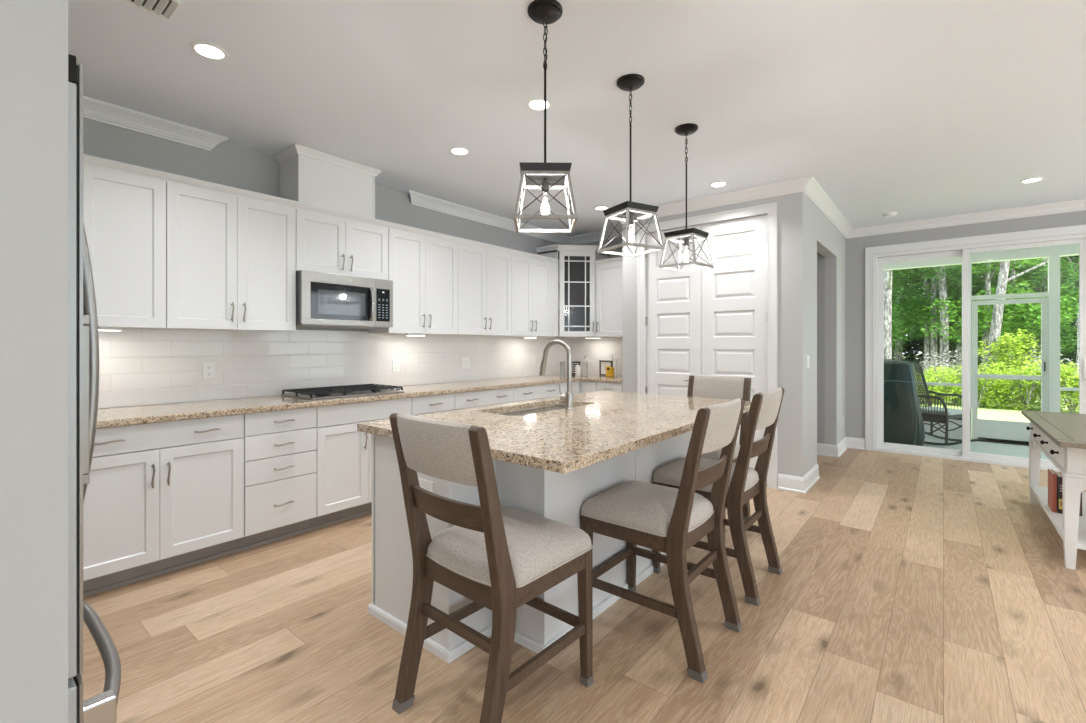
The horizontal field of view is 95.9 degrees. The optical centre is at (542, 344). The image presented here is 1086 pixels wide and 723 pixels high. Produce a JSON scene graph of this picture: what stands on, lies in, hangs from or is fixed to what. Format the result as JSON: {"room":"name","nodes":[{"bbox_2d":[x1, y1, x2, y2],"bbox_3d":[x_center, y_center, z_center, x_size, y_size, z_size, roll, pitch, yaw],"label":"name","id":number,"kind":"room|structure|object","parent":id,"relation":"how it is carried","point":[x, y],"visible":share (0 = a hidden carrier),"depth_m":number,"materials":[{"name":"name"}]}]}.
{"room":"kitchen","nodes":[
{"label":"kitchen","id":0,"kind":"room"},
{"bbox_2d":[0,0,67,722],"bbox_3d":[-2.144,-0.075,-0.814,0.110,2.750,4.227,0,0,39],"label":"wall partition","id":1,"kind":"structure","parent":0,"point":[33,33],"depth_m":0.76,"materials":[{"name":"grey paint"}]},
{"bbox_2d":[83,118,562,408],"bbox_3d":[-1.619,-0.075,4.371,0.120,2.750,6.320,0,0,39],"label":"wall","id":2,"kind":"structure","parent":0,"point":[228,164],"depth_m":3.57,"materials":[{"name":"grey paint"}]},
{"bbox_2d":[83,164,165,328],"bbox_3d":[-2.508,-0.554,2.897,0.366,0.902,0.390,0,0,39],"label":"upper cabinet","id":3,"kind":"object","parent":2,"relation":"attached to","point":[124,214],"visible":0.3,"depth_m":2.82,"materials":[{"name":"white paint"}]},
{"bbox_2d":[83,96,227,150],"bbox_3d":[-2.883,-1.400,2.658,0.092,0.098,2.047,0,0,39],"label":"trim","id":4,"kind":"structure","parent":2,"relation":"attached to","point":[93,109],"depth_m":3.11,"materials":[{"name":"white paint"}]},
{"bbox_2d":[159,182,295,331],"bbox_3d":[-2.142,-0.554,3.345,0.366,0.902,0.762,0,0,39],"label":"upper cabinet","id":5,"kind":"object","parent":2,"relation":"attached to","point":[231,260],"visible":1,"depth_m":3.21,"materials":[{"name":"white paint"}]},
{"bbox_2d":[98,328,568,408],"bbox_3d":[-1.604,0.133,4.288,0.008,0.506,6.190,0,0,39],"label":"backsplash","id":6,"kind":"structure","parent":2,"relation":"attached to","point":[138,367],"depth_m":3.79,"materials":[{"name":"tile"}]},
{"bbox_2d":[203,362,214,379],"bbox_3d":[-2.318,0.181,3.402,0.008,0.118,0.075,0,0,39],"label":"wall outlet","id":7,"kind":"object","parent":6,"relation":"attached to","point":[208,368],"visible":1,"depth_m":3.40,"materials":[{"name":"white plastic"}]},
{"bbox_2d":[296,209,387,279],"bbox_3d":[-1.659,-0.773,3.936,0.366,0.463,0.762,0,0,39],"label":"upper cabinet","id":8,"kind":"object","parent":2,"relation":"attached to","point":[324,243],"visible":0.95,"depth_m":3.80,"materials":[{"name":"white paint"}]},
{"bbox_2d":[275,144,380,217],"bbox_3d":[-1.696,-1.242,3.906,0.346,0.412,0.698,0,0,39],"label":"chase","id":9,"kind":"object","parent":8,"relation":"on","point":[307,175],"visible":0.96,"depth_m":3.75,"materials":[{"name":"white paint"}]},
{"bbox_2d":[296,270,392,328],"bbox_3d":[-1.627,-0.339,3.910,0.438,0.396,0.752,0,0,39],"label":"microwave","id":10,"kind":"object","parent":8,"relation":"attached to","point":[323,300],"visible":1,"depth_m":3.75,"materials":[{"name":"grey metal"}]},
{"bbox_2d":[367,229,457,334],"bbox_3d":[-1.175,-0.554,4.528,0.366,0.902,0.763,0,0,39],"label":"upper cabinet","id":11,"kind":"object","parent":2,"relation":"attached to","point":[423,270],"visible":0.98,"depth_m":4.40,"materials":[{"name":"white paint"}]},
{"bbox_2d":[83,154,558,261],"bbox_3d":[-1.288,-1.012,4.407,0.343,0.052,4.275,0,0,39],"label":"crown molding","id":12,"kind":"structure","parent":11,"relation":"on","point":[89,160],"depth_m":3.44,"materials":[{"name":"white paint"}]},
{"bbox_2d":[450,243,511,335],"bbox_3d":[-0.693,-0.554,5.118,0.366,0.902,0.757,0,0,39],"label":"upper cabinet","id":13,"kind":"object","parent":2,"relation":"attached to","point":[484,275],"visible":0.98,"depth_m":5.00,"materials":[{"name":"white paint"}]},
{"bbox_2d":[512,254,550,336],"bbox_3d":[-0.232,-0.554,5.681,0.366,0.902,0.694,0,0,39],"label":"upper cabinet","id":14,"kind":"object","parent":2,"relation":"attached to","point":[531,278],"visible":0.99,"depth_m":5.56,"materials":[{"name":"white paint"}]},
{"bbox_2d":[535,244,611,336],"bbox_3d":[0.362,-0.660,6.162,0.678,1.115,0.796,0,0,39],"label":"upper cabinet","id":15,"kind":"object","parent":2,"relation":"attached to","point":[573,276],"visible":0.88,"depth_m":6.01,"materials":[{"name":"white paint"}]},
{"bbox_2d":[68,0,1085,236],"bbox_3d":[0.876,-1.525,1.428,7.750,0.150,11.520,0,0,39],"label":"ceiling","id":16,"kind":"structure","parent":0,"point":[913,109],"depth_m":2.80,"materials":[{"name":"white paint"}]},
{"bbox_2d":[121,0,182,20],"bbox_3d":[-1.684,-1.442,2.009,0.180,0.014,0.300,0,0,39],"label":"ceiling vent","id":17,"kind":"object","parent":16,"relation":"in","point":[166,9],"visible":1,"depth_m":2.09,"materials":[{"name":"white plastic"}]},
{"bbox_2d":[190,41,227,60],"bbox_3d":[-1.643,-1.446,2.415,0.156,0.006,0.156,0,0,39],"label":"recessed light","id":18,"kind":"object","parent":16,"relation":"in","point":[207,50],"visible":1,"depth_m":2.40,"materials":[{"name":"white plastic"}]},
{"bbox_2d":[449,147,469,155],"bbox_3d":[-0.624,-1.446,3.661,0.156,0.006,0.156,0,0,39],"label":"recessed light","id":19,"kind":"object","parent":16,"relation":"in","point":[460,151],"visible":1,"depth_m":3.66,"materials":[{"name":"white plastic"}]},
{"bbox_2d":[526,98,551,110],"bbox_3d":[-0.023,-1.446,2.950,0.156,0.006,0.156,0,0,39],"label":"recessed light","id":20,"kind":"object","parent":16,"relation":"in","point":[536,104],"visible":0.95,"depth_m":2.94,"materials":[{"name":"white plastic"}]},
{"bbox_2d":[514,0,577,232],"bbox_3d":[0.009,-0.982,2.121,0.260,0.935,0.260,0,0,-1],"label":"pendant light","id":21,"kind":"object","parent":16,"relation":"hanging from","point":[544,176],"visible":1,"depth_m":2.10,"materials":[{"name":"black metal"}]},
{"bbox_2d":[525,178,564,194],"bbox_3d":[0.009,-0.700,2.121,0.170,0.090,0.032,0,0,-1],"label":"socket","id":22,"kind":"object","parent":21,"relation":"attached to","point":[544,184],"depth_m":2.12,"materials":[{"name":"grey"}]},
{"bbox_2d":[597,74,664,256],"bbox_3d":[0.481,-0.982,2.693,0.260,0.935,0.260,0,0,-29],"label":"pendant light","id":23,"kind":"object","parent":16,"relation":"hanging from","point":[630,212],"visible":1,"depth_m":2.67,"materials":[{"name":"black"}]},
{"bbox_2d":[618,214,642,225],"bbox_3d":[0.481,-0.700,2.693,0.170,0.090,0.032,0,0,-29],"label":"socket","id":24,"kind":"object","parent":23,"relation":"attached to","point":[640,216],"depth_m":2.70,"materials":[{"name":"grey"}]},
{"bbox_2d":[659,123,713,271],"bbox_3d":[0.959,-0.982,3.278,0.260,0.935,0.260,0,0,44],"label":"pendant light","id":25,"kind":"object","parent":16,"relation":"hanging from","point":[686,236],"visible":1,"depth_m":3.26,"materials":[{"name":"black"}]},
{"bbox_2d":[679,237,691,247],"bbox_3d":[0.959,-0.700,3.278,0.032,0.090,0.170,0,0,44],"label":"socket","id":26,"kind":"object","parent":25,"relation":"attached to","point":[686,244],"depth_m":3.27,"materials":[{"name":"grey"}]},
{"bbox_2d":[82,448,1085,722],"bbox_3d":[0.870,1.350,1.420,7.750,0.100,11.500,0,0,39],"label":"floor","id":27,"kind":"structure","parent":0,"point":[909,588],"depth_m":2.18,"materials":[{"name":"brown wood"}]},
{"bbox_2d":[68,54,120,722],"bbox_3d":[-1.429,0.388,0.887,0.904,1.824,0.965,0,0,39],"label":"refrigerator","id":28,"kind":"object","parent":27,"relation":"on","point":[83,334],"visible":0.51,"depth_m":0.89,"materials":[{"name":"grey metal"}]},
{"bbox_2d":[83,414,243,597],"bbox_3d":[-2.336,0.862,2.886,0.646,0.876,0.840,0,0,39],"label":"base cabinet","id":29,"kind":"object","parent":27,"relation":"on","point":[161,498],"visible":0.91,"depth_m":2.71,"materials":[{"name":"white paint"}]},
{"bbox_2d":[96,374,622,428],"bbox_3d":[-0.802,0.405,4.330,1.180,0.038,5.091,0,0,39],"label":"countertop","id":30,"kind":"structure","parent":29,"relation":"on","point":[134,415],"depth_m":3.29,"materials":[{"name":"stone"}]},
{"bbox_2d":[281,384,404,399],"bbox_3d":[-1.566,0.363,3.876,0.500,0.045,0.760,0,0,39],"label":"gas cooktop","id":31,"kind":"object","parent":30,"relation":"in","point":[317,393],"visible":1,"depth_m":3.77,"materials":[{"name":"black metal"}]},
{"bbox_2d":[281,389,404,399],"bbox_3d":[-1.566,0.380,3.876,0.500,0.012,0.760,0,0,39],"label":"steel tray","id":32,"kind":"object","parent":31,"relation":"on","point":[378,391],"depth_m":3.70,"materials":[{"name":"silver metal"}]},
{"bbox_2d":[581,356,587,375],"bbox_3d":[0.521,0.258,6.097,0.084,0.255,0.084,0,0,39],"label":"bottle","id":33,"kind":"object","parent":30,"relation":"on","point":[584,365],"visible":0.97,"depth_m":6.06,"materials":[{"name":"grey ceramic"}]},
{"bbox_2d":[599,360,612,375],"bbox_3d":[0.793,0.290,6.169,0.190,0.190,0.016,0,0,42],"label":"picture frame","id":34,"kind":"object","parent":30,"relation":"on","point":[603,364],"visible":0.73,"depth_m":6.18,"materials":[{"name":"brown wood"}]},
{"bbox_2d":[601,362,610,373],"bbox_3d":[0.794,0.290,6.170,0.154,0.154,0.008,0,0,42],"label":"print","id":35,"kind":"object","parent":34,"relation":"attached to","point":[603,364],"depth_m":6.18,"materials":[{"name":"white paper"}]},
{"bbox_2d":[238,407,316,551],"bbox_3d":[-1.925,0.862,3.388,0.646,0.876,0.454,0,0,39],"label":"base cabinet","id":36,"kind":"object","parent":27,"relation":"on","point":[280,452],"visible":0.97,"depth_m":3.20,"materials":[{"name":"white paint"}]},
{"bbox_2d":[310,398,411,529],"bbox_3d":[-1.535,0.862,3.866,0.646,0.876,0.777,0,0,39],"label":"base cabinet","id":37,"kind":"object","parent":27,"relation":"on","point":[344,453],"visible":0.52,"depth_m":3.56,"materials":[{"name":"white paint"}]},
{"bbox_2d":[411,393,454,415],"bbox_3d":[-1.144,0.862,4.344,0.646,0.876,0.453,0,0,39],"label":"base cabinet","id":38,"kind":"object","parent":27,"relation":"on","point":[444,402],"visible":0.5,"depth_m":4.15,"materials":[{"name":"white paint"}]},
{"bbox_2d":[453,387,513,409],"bbox_3d":[-0.757,0.862,4.819,0.646,0.876,0.768,0,0,39],"label":"base cabinet","id":39,"kind":"object","parent":27,"relation":"on","point":[464,400],"visible":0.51,"depth_m":4.61,"materials":[{"name":"white paint"}]},
{"bbox_2d":[389,413,592,722],"bbox_3d":[-0.178,0.770,1.811,0.481,1.060,0.624,0,0,41],"label":"counter stool","id":40,"kind":"object","parent":27,"relation":"on","point":[498,559],"visible":1,"depth_m":1.67,"materials":[{"name":"brown wood"}]},
{"bbox_2d":[368,405,691,663],"bbox_3d":[0.159,0.862,2.953,0.924,0.876,2.166,0,0,39],"label":"kitchen island","id":41,"kind":"object","parent":27,"relation":"on","point":[560,497],"visible":0.28,"depth_m":2.23,"materials":[{"name":"white paint"}]},
{"bbox_2d":[418,478,432,492],"bbox_3d":[-0.512,0.620,2.118,0.115,0.075,0.008,0,0,39],"label":"wall outlet","id":42,"kind":"object","parent":41,"relation":"attached to","point":[427,485],"visible":0.36,"depth_m":2.11,"materials":[{"name":"white plastic"}]},
{"bbox_2d":[357,391,751,473],"bbox_3d":[0.281,0.405,2.880,1.285,0.038,2.235,0,0,39],"label":"island countertop","id":43,"kind":"structure","parent":41,"relation":"on","point":[602,425],"depth_m":2.35,"materials":[{"name":"stone"}]},
{"bbox_2d":[501,405,575,415],"bbox_3d":[-0.022,0.518,3.066,0.385,0.188,0.840,0,0,39],"label":"sink","id":44,"kind":"object","parent":43,"relation":"in","point":[553,407],"visible":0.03,"depth_m":3.18,"materials":[{"name":"silver metal"}]},
{"bbox_2d":[539,339,573,409],"bbox_3d":[0.079,0.176,2.998,0.238,0.420,0.060,0,0,32],"label":"faucet","id":45,"kind":"object","parent":43,"relation":"on","point":[568,397],"visible":1,"depth_m":2.95,"materials":[{"name":"silver metal"}]},
{"bbox_2d":[513,383,560,401],"bbox_3d":[-0.265,0.862,5.420,0.646,0.876,0.781,0,0,39],"label":"base cabinet","id":46,"kind":"object","parent":27,"relation":"on","point":[524,393],"visible":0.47,"depth_m":5.20,"materials":[{"name":"white paint"}]},
{"bbox_2d":[561,381,596,394],"bbox_3d":[0.365,0.862,6.043,0.833,0.876,0.976,0,0,39],"label":"base cabinet","id":47,"kind":"object","parent":27,"relation":"on","point":[578,387],"visible":0.14,"depth_m":5.75,"materials":[{"name":"white paint"}]},
{"bbox_2d":[597,382,622,391],"bbox_3d":[0.930,0.862,5.800,0.343,0.876,0.632,0,0,39],"label":"base cabinet","id":48,"kind":"object","parent":27,"relation":"on","point":[601,386],"visible":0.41,"depth_m":5.57,"materials":[{"name":"white paint"}]},
{"bbox_2d":[580,398,744,683],"bbox_3d":[0.548,0.770,2.241,0.624,1.060,0.481,0,0,39],"label":"counter stool","id":49,"kind":"object","parent":27,"relation":"on","point":[668,520],"visible":0.96,"depth_m":2.10,"materials":[{"name":"brown wood"}]},
{"bbox_2d":[652,387,784,605],"bbox_3d":[1.002,0.770,2.797,0.624,1.060,0.481,0,0,39],"label":"counter stool","id":50,"kind":"object","parent":27,"relation":"on","point":[746,483],"visible":0.81,"depth_m":2.60,"materials":[{"name":"brown wood"}]},
{"bbox_2d":[687,375,750,541],"bbox_3d":[1.190,0.770,3.581,0.481,1.060,0.624,0,0,39],"label":"counter stool","id":51,"kind":"object","parent":27,"relation":"on","point":[703,386],"visible":0.22,"depth_m":3.71,"materials":[{"name":"beige fabric"}]},
{"bbox_2d":[1021,410,1085,569],"bbox_3d":[3.735,0.925,3.270,0.629,0.751,1.730,0,0,39],"label":"console table","id":52,"kind":"object","parent":27,"relation":"on","point":[1061,437],"visible":1,"depth_m":3.04,"materials":[{"name":"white wood"}]},
{"bbox_2d":[1048,469,1056,512],"bbox_3d":[3.574,1.018,3.439,0.022,0.262,0.190,0,0,39],"label":"book","id":53,"kind":"object","parent":52,"relation":"on","point":[1052,476],"visible":1,"depth_m":3.37,"materials":[{"name":"red paper"}]},
{"bbox_2d":[1031,486,1085,549],"bbox_3d":[3.735,1.163,3.270,0.539,0.025,1.514,0,0,39],"label":"shelf","id":54,"kind":"object","parent":52,"relation":"attached to","point":[1041,493],"depth_m":3.23,"materials":[{"name":"white paint"}]},
{"bbox_2d":[1055,472,1062,513],"bbox_3d":[3.594,1.024,3.409,0.040,0.250,0.192,0,0,39],"label":"book","id":55,"kind":"object","parent":52,"relation":"on","point":[1059,474],"visible":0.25,"depth_m":3.34,"materials":[{"name":"black paper"}]},
{"bbox_2d":[578,238,622,374],"bbox_3d":[0.889,-0.075,6.325,1.290,2.750,0.120,0,0,39],"label":"wall","id":56,"kind":"structure","parent":0,"point":[616,241],"depth_m":6.25,"materials":[{"name":"grey paint"}]},
{"bbox_2d":[569,337,622,375],"bbox_3d":[0.812,0.133,6.305,1.182,0.506,0.008,0,0,39],"label":"backsplash","id":57,"kind":"structure","parent":56,"relation":"attached to","point":[595,350],"depth_m":6.39,"materials":[{"name":"tile"}]},
{"bbox_2d":[594,257,622,336],"bbox_3d":[0.939,-0.571,5.968,0.555,0.935,0.366,0,0,39],"label":"upper cabinet","id":58,"kind":"object","parent":56,"relation":"attached to","point":[608,272],"visible":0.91,"depth_m":5.90,"materials":[{"name":"white paint"}]},
{"bbox_2d":[623,192,804,476],"bbox_3d":[1.621,-0.075,4.932,1.808,2.750,0.110,0,0,39],"label":"wall","id":59,"kind":"structure","parent":0,"point":[791,207],"depth_m":4.39,"materials":[{"name":"grey paint"}]},
{"bbox_2d":[645,225,701,396],"bbox_3d":[1.339,0.042,5.099,0.617,2.492,0.095,0,0,39],"label":"door","id":60,"kind":"structure","parent":59,"relation":"in","point":[673,319],"depth_m":5.11,"materials":[{"name":"white paint"}]},
{"bbox_2d":[637,202,777,488],"bbox_3d":[1.607,0.005,4.919,1.405,2.590,0.128,0,0,39],"label":"trim","id":61,"kind":"structure","parent":59,"relation":"attached to","point":[771,209],"depth_m":4.48,"materials":[{"name":"white paint"}]},
{"bbox_2d":[702,215,766,484],"bbox_3d":[1.829,0.042,4.699,0.640,2.492,0.095,0,0,39],"label":"door","id":62,"kind":"structure","parent":59,"relation":"in","point":[734,291],"depth_m":4.69,"materials":[{"name":"white paint"}]},
{"bbox_2d":[409,176,1085,244],"bbox_3d":[3.176,-1.400,5.125,8.661,0.098,2.367,0,0,8],"label":"trim","id":63,"kind":"structure","parent":59,"relation":"attached to","point":[808,185],"depth_m":5.12,"materials":[{"name":"white paint"}]},
{"bbox_2d":[817,252,824,443],"bbox_3d":[2.737,-0.075,6.313,1.588,2.750,0.100,0,0,39],"label":"wall","id":64,"kind":"structure","parent":0,"point":[820,259],"depth_m":5.80,"materials":[{"name":"grey paint"}]},
{"bbox_2d":[817,437,864,457],"bbox_3d":[3.038,1.232,6.423,1.915,0.135,0.708,0,0,39],"label":"baseboard","id":65,"kind":"structure","parent":64,"relation":"attached to","point":[830,450],"depth_m":5.81,"materials":[{"name":"white paint"}]},
{"bbox_2d":[805,195,845,473],"bbox_3d":[3.053,-0.075,5.351,0.120,2.750,2.350,0,0,39],"label":"wall","id":66,"kind":"structure","parent":0,"point":[822,237],"depth_m":5.70,"materials":[{"name":"grey paint"}]},
{"bbox_2d":[777,464,819,493],"bbox_3d":[2.414,1.232,4.609,0.227,0.135,0.668,0,0,39],"label":"baseboard","id":67,"kind":"structure","parent":66,"relation":"attached to","point":[803,484],"depth_m":4.38,"materials":[{"name":"white paint"}]},
{"bbox_2d":[846,210,1085,438],"bbox_3d":[5.630,-0.075,4.859,4.732,2.750,0.150,0,0,39],"label":"wall","id":68,"kind":"structure","parent":0,"point":[855,247],"depth_m":6.11,"materials":[{"name":"grey paint"}]},
{"bbox_2d":[865,224,1085,450],"bbox_3d":[4.808,0.048,5.480,2.010,2.505,0.128,0,0,39],"label":"trim","id":69,"kind":"structure","parent":68,"relation":"attached to","point":[1077,229],"depth_m":6.02,"materials":[{"name":"white paint"}]},
{"bbox_2d":[874,233,1085,471],"bbox_3d":[4.817,0.090,5.491,1.840,2.420,0.180,0,0,39],"label":"door","id":70,"kind":"structure","parent":68,"relation":"in","point":[963,251],"depth_m":5.52,"materials":[{"name":"white paint"}]},
{"bbox_2d":[923,436,1048,459],"bbox_3d":[5.508,1.380,6.186,7.700,0.120,1.750,0,0,39],"label":"floor","id":71,"kind":"structure","parent":0,"point":[1014,450],"depth_m":6.31,"materials":[{"name":"concrete"}]},
{"bbox_2d":[884,359,924,445],"bbox_3d":[4.595,0.757,6.595,0.858,1.124,0.637,0,0,39],"label":"covered grill","id":72,"kind":"object","parent":71,"relation":"on","point":[903,418],"visible":0.51,"depth_m":6.26,"materials":[{"name":"teal"}]},
{"bbox_2d":[912,362,985,444],"bbox_3d":[5.367,0.780,6.632,0.597,1.074,0.772,0,0,-25],"label":"rocking chair","id":73,"kind":"object","parent":71,"relation":"on","point":[930,414],"visible":0.58,"depth_m":6.54,"materials":[{"name":"grey wicker"}]},
{"bbox_2d":[921,407,961,415],"bbox_3d":[5.369,0.892,6.628,0.440,0.054,0.430,0,0,-25],"label":"cushion","id":74,"kind":"object","parent":73,"relation":"on","point":[951,412],"depth_m":6.47,"materials":[{"name":"grey fabric"}]},
{"bbox_2d":[884,244,1078,438],"bbox_3d":[5.998,0.030,6.786,7.700,2.579,0.140,0,0,39],"label":"screen frame","id":75,"kind":"object","parent":71,"relation":"on","point":[1054,253],"visible":0.23,"depth_m":6.33,"materials":[{"name":"white metal"}]},
{"bbox_2d":[972,292,1048,445],"bbox_3d":[6.234,0.320,6.560,0.750,2.000,0.102,0,0,39],"label":"screen door","id":76,"kind":"structure","parent":75,"relation":"attached to","point":[995,431],"depth_m":6.57,"materials":[{"name":"white metal"}]},
{"label":"outside","id":77,"kind":"structure","parent":0,"visible":0},
{"bbox_2d":[894,355,1078,421],"bbox_3d":[31.377,1.600,38.389,120.000,0.300,80.840,0,0,39],"label":"ground","id":78,"kind":"structure","parent":77,"point":[993,413],"depth_m":10.69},
{"bbox_2d":[892,269,923,377],"bbox_3d":[14.543,-3.189,22.342,5.336,10.059,2.133,0,0,39],"label":"tree","id":79,"kind":"object","parent":78,"relation":"on","point":[908,338],"visible":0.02,"depth_m":21.13,"materials":[{"name":"green plant"}]},
{"bbox_2d":[884,263,984,358],"bbox_3d":[10.155,-2.750,14.401,4.574,8.601,4.898,0,0,-6],"label":"tree","id":80,"kind":"object","parent":78,"relation":"on","point":[888,285],"visible":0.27,"depth_m":13.88,"materials":[{"name":"green plant"}]},
{"bbox_2d":[915,349,953,391],"bbox_3d":[10.405,0.822,13.203,1.173,1.412,0.889,0,0,39],"label":"bush","id":81,"kind":"object","parent":78,"relation":"on","point":[939,349],"visible":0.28,"depth_m":13.12,"materials":[{"name":"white plant"}]},
{"bbox_2d":[892,270,981,371],"bbox_3d":[16.534,-3.200,21.993,5.692,10.105,2.102,0,0,39],"label":"thicket","id":82,"kind":"object","parent":78,"relation":"on","point":[915,348],"visible":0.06,"depth_m":21.55,"materials":[{"name":"green plant"}]},
{"bbox_2d":[916,366,959,403],"bbox_3d":[9.629,1.049,12.451,1.484,1.069,0.973,0,0,27],"label":"shrub","id":83,"kind":"object","parent":78,"relation":"on","point":[932,370],"visible":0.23,"depth_m":12.23,"materials":[{"name":"green plant"}]},
{"bbox_2d":[924,353,961,392],"bbox_3d":[10.477,0.829,12.726,1.004,1.251,0.807,0,0,26],"label":"bush","id":84,"kind":"object","parent":78,"relation":"on","point":[931,362],"visible":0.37,"depth_m":12.74,"materials":[{"name":"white plant"}]},
{"bbox_2d":[892,262,994,374],"bbox_3d":[12.557,-3.000,16.395,5.392,9.100,4.354,0,0,39],"label":"tree","id":85,"kind":"object","parent":78,"relation":"on","point":[926,341],"visible":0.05,"depth_m":15.88,"materials":[{"name":"green plant"}]},
{"bbox_2d":[892,263,995,359],"bbox_3d":[13.389,-3.199,18.753,5.656,9.508,3.374,0,0,25],"label":"tree","id":86,"kind":"object","parent":78,"relation":"on","point":[898,356],"visible":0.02,"depth_m":17.35,"materials":[{"name":"green plant"}]},
{"bbox_2d":[892,265,999,387],"bbox_3d":[12.089,-3.107,15.418,4.790,9.318,4.021,0,0,-1],"label":"tree","id":87,"kind":"object","parent":78,"relation":"on","point":[934,344],"visible":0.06,"depth_m":14.71,"materials":[{"name":"green plant"}]},
{"bbox_2d":[917,366,990,406],"bbox_3d":[9.854,1.052,11.857,1.679,1.068,1.010,0,0,16],"label":"shrub","id":88,"kind":"object","parent":78,"relation":"on","point":[936,388],"visible":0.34,"depth_m":11.81,"materials":[{"name":"green plant"}]},
{"bbox_2d":[941,347,978,391],"bbox_3d":[10.884,0.721,12.879,1.004,1.466,0.790,0,0,39],"label":"bush","id":89,"kind":"object","parent":78,"relation":"on","point":[960,358],"visible":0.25,"depth_m":12.84,"materials":[{"name":"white plant"}]},
{"bbox_2d":[929,267,993,375],"bbox_3d":[15.786,-3.301,19.910,5.888,9.702,3.733,0,0,44],"label":"tree","id":90,"kind":"object","parent":78,"relation":"on","point":[937,267],"visible":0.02,"depth_m":18.88,"materials":[{"name":"green plant"}]},
{"bbox_2d":[935,363,1018,408],"bbox_3d":[10.088,1.009,11.471,1.507,1.198,1.009,0,0,39],"label":"shrub","id":91,"kind":"object","parent":78,"relation":"on","point":[980,390],"visible":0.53,"depth_m":11.34,"materials":[{"name":"green plant"}]},
{"bbox_2d":[898,271,1060,381],"bbox_3d":[14.568,-3.292,16.436,4.368,9.689,4.636,0,0,6],"label":"tree","id":92,"kind":"object","parent":78,"relation":"on","point":[959,350],"visible":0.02,"depth_m":15.96,"materials":[{"name":"green plant"}]},
{"bbox_2d":[892,263,1071,387],"bbox_3d":[11.950,-3.259,14.088,5.040,9.619,4.414,0,0,15],"label":"tree","id":93,"kind":"object","parent":78,"relation":"on","point":[944,346],"visible":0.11,"depth_m":13.62,"materials":[{"name":"green plant"}]},
{"bbox_2d":[913,256,1078,388],"bbox_3d":[15.176,-3.117,15.781,4.819,9.335,4.803,0,0,1],"label":"tree","id":94,"kind":"object","parent":78,"relation":"on","point":[1069,256],"visible":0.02,"depth_m":15.21,"materials":[{"name":"green plant"}]},
{"bbox_2d":[917,256,1078,400],"bbox_3d":[11.828,-2.894,13.129,4.114,8.908,5.029,0,0,-28],"label":"tree","id":95,"kind":"object","parent":78,"relation":"on","point":[998,311],"visible":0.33,"depth_m":12.63,"materials":[{"name":"green plant"}]},
{"bbox_2d":[919,263,1076,381],"bbox_3d":[18.317,-3.161,19.243,5.829,10.118,2.114,0,0,39],"label":"tree","id":96,"kind":"object","parent":78,"relation":"on","point":[1063,330],"visible":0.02,"depth_m":18.69,"materials":[{"name":"green plant"}]},
{"bbox_2d":[929,255,1077,386],"bbox_3d":[15.731,-3.179,15.862,5.218,9.458,4.311,0,0,17],"label":"tree","id":97,"kind":"object","parent":78,"relation":"on","point":[978,288],"visible":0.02,"depth_m":15.13,"materials":[{"name":"green plant"}]},
{"bbox_2d":[938,265,1076,365],"bbox_3d":[16.136,-3.092,18.392,4.419,9.285,5.070,0,0,2],"label":"tree","id":98,"kind":"object","parent":78,"relation":"on","point":[1070,346],"visible":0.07,"depth_m":17.70,"materials":[{"name":"green plant"}]},
{"bbox_2d":[978,329,1040,400],"bbox_3d":[11.131,0.567,11.849,1.065,1.928,1.175,0,0,-12],"label":"shrub","id":99,"kind":"object","parent":78,"relation":"on","point":[1005,357],"visible":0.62,"depth_m":11.72,"materials":[{"name":"green plant"}]},
{"bbox_2d":[978,362,1040,410],"bbox_3d":[10.542,0.969,11.193,1.315,1.186,1.028,0,0,11],"label":"shrub","id":100,"kind":"object","parent":78,"relation":"on","point":[1012,402],"visible":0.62,"depth_m":11.14,"materials":[{"name":"green plant"}]},
{"bbox_2d":[952,256,1078,385],"bbox_3d":[15.072,-3.067,14.151,3.344,9.244,5.244,0,0,-24],"label":"tree","id":101,"kind":"object","parent":78,"relation":"on","point":[1077,259],"visible":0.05,"depth_m":14.13,"materials":[{"name":"green plant"}]},
{"bbox_2d":[956,255,1078,369],"bbox_3d":[15.774,-3.308,14.602,4.333,9.723,4.476,0,0,-7],"label":"tree","id":102,"kind":"object","parent":78,"relation":"on","point":[1077,256],"visible":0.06,"depth_m":14.61,"materials":[{"name":"green plant"}]},
{"bbox_2d":[978,359,1069,410],"bbox_3d":[10.668,0.877,10.910,1.504,1.198,1.225,0,0,39],"label":"shrub","id":103,"kind":"object","parent":78,"relation":"on","point":[1027,384],"visible":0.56,"depth_m":10.85,"materials":[{"name":"green plant"}]},
{"bbox_2d":[975,258,1078,394],"bbox_3d":[12.905,-3.200,13.919,4.919,9.507,4.214,0,0,-3],"label":"tree","id":104,"kind":"object","parent":78,"relation":"on","point":[988,282],"visible":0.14,"depth_m":13.29,"materials":[{"name":"green plant"}]},
{"bbox_2d":[978,259,1078,372],"bbox_3d":[16.789,-3.091,17.195,4.026,9.286,4.438,0,0,-17],"label":"tree","id":105,"kind":"object","parent":78,"relation":"on","point":[1025,259],"visible":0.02,"depth_m":17.46,"materials":[{"name":"green plant"}]},
{"bbox_2d":[1004,363,1078,412],"bbox_3d":[11.233,0.981,10.807,1.304,1.179,1.292,0,0,-16],"label":"shrub","id":106,"kind":"object","parent":78,"relation":"on","point":[1070,367],"visible":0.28,"depth_m":10.76,"materials":[{"name":"green plant"}]},
{"bbox_2d":[1029,362,1078,412],"bbox_3d":[11.329,0.926,10.373,1.486,1.137,1.111,0,0,39],"label":"shrub","id":107,"kind":"object","parent":78,"relation":"on","point":[1072,383],"visible":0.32,"depth_m":10.38,"materials":[{"name":"green plant"}]},
{"bbox_2d":[1060,375,1078,412],"bbox_3d":[11.391,0.866,10.037,1.725,1.218,1.513,0,0,39],"label":"shrub","id":108,"kind":"object","parent":78,"relation":"on","point":[1069,392],"visible":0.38,"depth_m":10.23,"materials":[{"name":"green plant"}]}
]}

